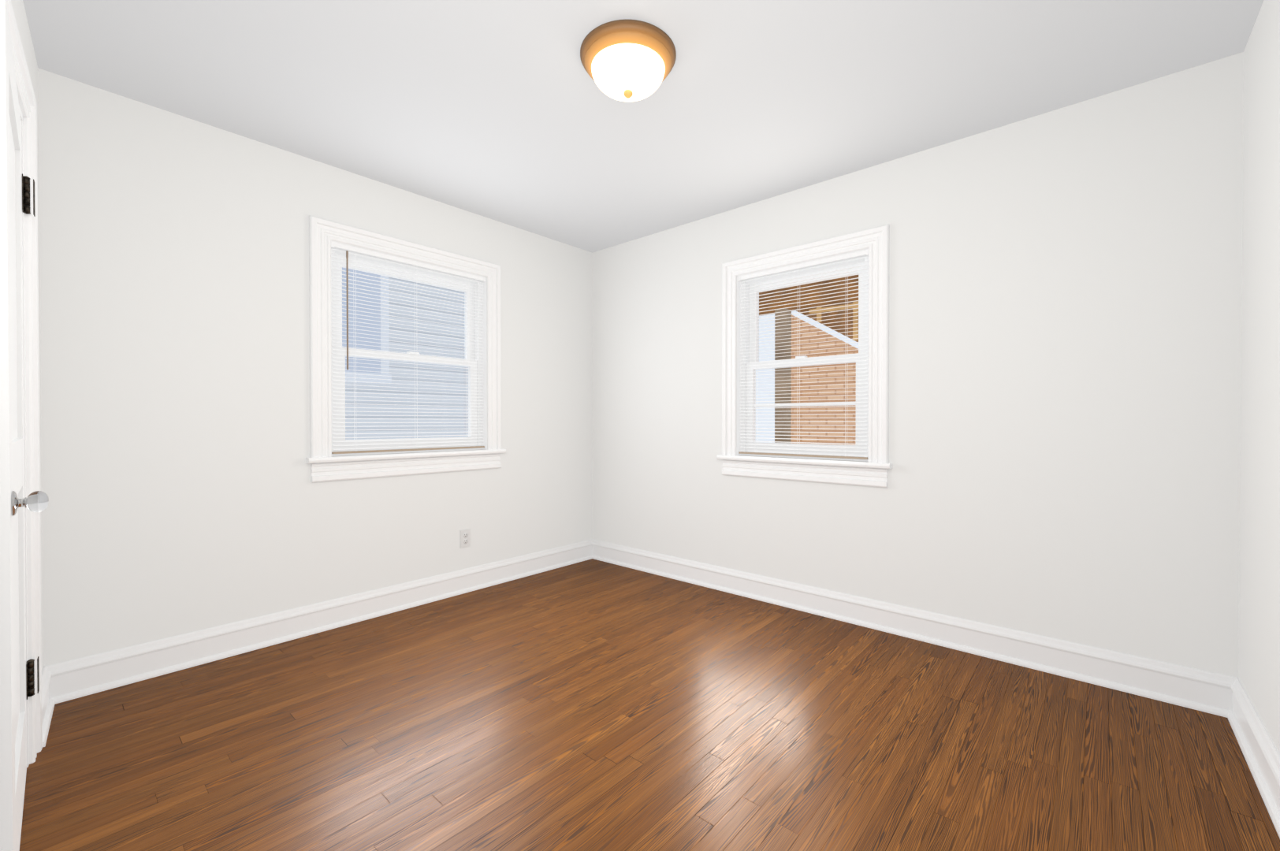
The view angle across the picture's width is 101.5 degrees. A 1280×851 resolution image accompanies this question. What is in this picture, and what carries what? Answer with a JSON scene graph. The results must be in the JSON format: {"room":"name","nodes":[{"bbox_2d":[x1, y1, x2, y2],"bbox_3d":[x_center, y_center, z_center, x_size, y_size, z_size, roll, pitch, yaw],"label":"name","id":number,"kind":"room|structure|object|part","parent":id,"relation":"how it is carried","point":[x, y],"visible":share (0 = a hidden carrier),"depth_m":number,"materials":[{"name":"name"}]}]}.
{"room":"empty bedroom","nodes":[
{"label":"empty bedroom","id":0,"kind":"room"},
{"bbox_2d":[11,0,43,670],"bbox_3d":[-1.039,-0.135,0.619,0.180,2.440,3.740,0,1,-45],"label":"wall","id":1,"kind":"structure","parent":0,"point":[18,6],"depth_m":1.96,"materials":[{"name":"grey paint"}]},
{"bbox_2d":[0,0,26,850],"bbox_3d":[-1.660,0.067,1.372,0.755,2.010,0.043,0,1,41],"label":"door leaf","id":2,"kind":"structure","parent":1,"relation":"in","point":[13,603],"depth_m":1.19,"materials":[{"name":"white wood"}]},
{"bbox_2d":[11,491,26,516],"bbox_3d":[-1.412,0.176,1.188,0.056,0.056,0.021,0,1,41],"label":"rosette","id":3,"kind":"object","parent":2,"relation":"attached to","point":[16,503],"depth_m":1.18,"materials":[{"name":"silver metal"}]},
{"bbox_2d":[26,491,48,512],"bbox_3d":[-1.393,0.176,1.209,0.049,0.049,0.034,0,1,41],"label":"door knob","id":4,"kind":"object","parent":3,"relation":"attached to","point":[37,501],"depth_m":1.20,"materials":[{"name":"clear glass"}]},
{"bbox_2d":[6,0,42,767],"bbox_3d":[-1.717,0.005,1.313,1.000,2.150,0.206,0,1,45],"label":"door frame","id":5,"kind":"structure","parent":1,"relation":"in","point":[27,104],"depth_m":1.66,"materials":[{"name":"white wood"}]},
{"bbox_3d":[-1.711,0.005,1.312,0.999,2.150,0.263,0,1,41],"label":"casing jamb trim","id":6,"kind":"part","parent":5,"relation":"part of","materials":[{"name":"white paint"}]},
{"bbox_2d":[22,173,39,699],"bbox_3d":[-1.919,0.037,1.646,0.058,1.639,0.026,0,1,41],"label":"door hinges","id":7,"kind":"object","parent":5,"relation":"attached to","point":[30,669],"depth_m":1.64,"materials":[{"name":"black metal"}]},
{"bbox_2d":[41,539,1279,838],"bbox_3d":[-0.120,1.003,1.886,3.440,0.146,3.127,0,1,41],"label":"baseboard","id":8,"kind":"structure","parent":1,"relation":"attached to","point":[1218,694],"depth_m":2.42,"materials":[{"name":"white paint"}]},
{"bbox_2d":[37,67,592,666],"bbox_3d":[-1.544,-0.152,2.999,0.180,2.440,3.320,0,1,41],"label":"wall","id":9,"kind":"structure","parent":0,"point":[174,248],"depth_m":2.42,"materials":[{"name":"grey paint"}]},
{"bbox_2d":[308,215,501,457],"bbox_3d":[-1.379,-0.444,3.159,0.194,1.270,1.134,0,1,41],"label":"window","id":10,"kind":"structure","parent":9,"relation":"in","point":[321,232],"depth_m":2.85,"materials":[{"name":"white paint"}]},
{"bbox_2d":[331,248,481,456],"bbox_3d":[-1.390,-0.409,3.168,0.095,1.140,0.934,0,1,41],"label":"sash","id":11,"kind":"object","parent":10,"relation":"attached to","point":[476,427],"depth_m":3.12,"materials":[{"name":"white wood"}]},
{"bbox_2d":[342,267,468,439],"bbox_3d":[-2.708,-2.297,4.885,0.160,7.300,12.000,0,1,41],"label":"window glass","id":12,"kind":"object","parent":11,"relation":"in","point":[461,415],"depth_m":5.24,"materials":[{"name":"clear glass"}]},
{"bbox_2d":[331,241,485,453],"bbox_3d":[-1.335,-0.414,3.120,0.043,1.128,0.930,0,1,41],"label":"window blinds","id":13,"kind":"object","parent":10,"relation":"attached to","point":[347,248],"visible":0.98,"depth_m":3.06,"materials":[{"name":"grey plastic"}]},
{"bbox_3d":[-1.388,-0.403,3.166,0.171,1.189,0.972,0,1,41],"label":"frame","id":14,"kind":"part","parent":10,"relation":"part of","materials":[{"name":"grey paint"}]},
{"bbox_2d":[305,449,506,482],"bbox_3d":[-1.328,0.226,3.119,0.110,0.128,1.170,0,1,41],"label":"sill","id":15,"kind":"structure","parent":9,"relation":"attached to","point":[348,467],"depth_m":3.01,"materials":[{"name":"white wood"}]},
{"bbox_2d":[460,528,470,548],"bbox_3d":[-1.119,0.722,3.347,0.008,0.115,0.070,0,1,41],"label":"outlet","id":16,"kind":"object","parent":9,"relation":"attached to","point":[465,534],"visible":1,"depth_m":3.34,"materials":[{"name":"white plastic"}]},
{"bbox_2d":[22,0,1264,253],"bbox_3d":[-0.151,-1.424,1.833,4.040,0.120,3.820,0,1,41],"label":"ceiling","id":17,"kind":"structure","parent":0,"point":[489,109],"depth_m":2.06,"materials":[{"name":"grey paint"}]},
{"bbox_2d":[580,18,676,101],"bbox_3d":[-0.044,-1.286,1.926,0.352,0.157,0.352,0,1,41],"label":"ceiling light","id":18,"kind":"object","parent":17,"relation":"attached to","point":[628,60],"depth_m":1.83,"materials":[{"name":"white glass"}]},
{"bbox_2d":[19,558,1279,850],"bbox_3d":[-0.151,1.136,1.852,4.040,0.120,3.820,0,1,41],"label":"floor","id":19,"kind":"structure","parent":0,"point":[592,705],"depth_m":1.78,"materials":[{"name":"brown wood"}]},
{"bbox_2d":[592,52,1243,677],"bbox_3d":[0.971,-0.153,3.119,3.800,2.440,0.180,0,1,41],"label":"wall","id":20,"kind":"structure","parent":0,"point":[1065,283],"depth_m":2.36,"materials":[{"name":"grey paint"}]},
{"bbox_2d":[716,454,892,487],"bbox_3d":[0.920,0.256,3.054,1.041,0.128,0.110,0,1,41],"label":"sill","id":21,"kind":"structure","parent":20,"relation":"attached to","point":[854,473],"depth_m":2.98,"materials":[{"name":"white wood"}]},
{"bbox_2d":[721,223,889,463],"bbox_3d":[0.965,-0.411,3.100,1.005,1.265,0.194,0,1,41],"label":"window","id":22,"kind":"structure","parent":20,"relation":"in","point":[876,240],"depth_m":2.89,"materials":[{"name":"white paint"}]},
{"bbox_3d":[0.972,-0.370,3.109,0.843,1.184,0.171,0,1,41],"label":"frame","id":23,"kind":"part","parent":22,"relation":"part of","materials":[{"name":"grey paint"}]},
{"bbox_2d":[737,249,868,459],"bbox_3d":[0.930,-0.381,3.061,0.801,1.122,0.032,0,1,41],"label":"blinds","id":24,"kind":"object","parent":22,"relation":"attached to","point":[863,253],"depth_m":3.03,"materials":[{"name":"white plastic"}]},
{"bbox_2d":[741,256,868,461],"bbox_3d":[0.974,-0.376,3.111,0.805,1.135,0.095,0,1,41],"label":"sash","id":25,"kind":"object","parent":22,"relation":"attached to","point":[746,422],"depth_m":3.09,"materials":[{"name":"white wood"}]},
{"bbox_2d":[1238,0,1279,754],"bbox_3d":[1.176,-0.135,0.610,0.180,2.440,3.320,0,1,41],"label":"wall","id":26,"kind":"structure","parent":0,"point":[1259,649],"depth_m":1.67,"materials":[{"name":"grey paint"}]},
{"label":"outside","id":27,"kind":"structure","parent":0,"visible":0},
{"bbox_3d":[1.031,1.408,4.290,26.000,0.100,22.000,0,1,41],"label":"ground","id":28,"kind":"structure","parent":27,"visible":0},
{"bbox_2d":[755,275,858,445],"bbox_3d":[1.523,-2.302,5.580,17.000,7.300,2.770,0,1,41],"label":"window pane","id":29,"kind":"structure","parent":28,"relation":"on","point":[760,377],"depth_m":6.11,"materials":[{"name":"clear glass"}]}
]}

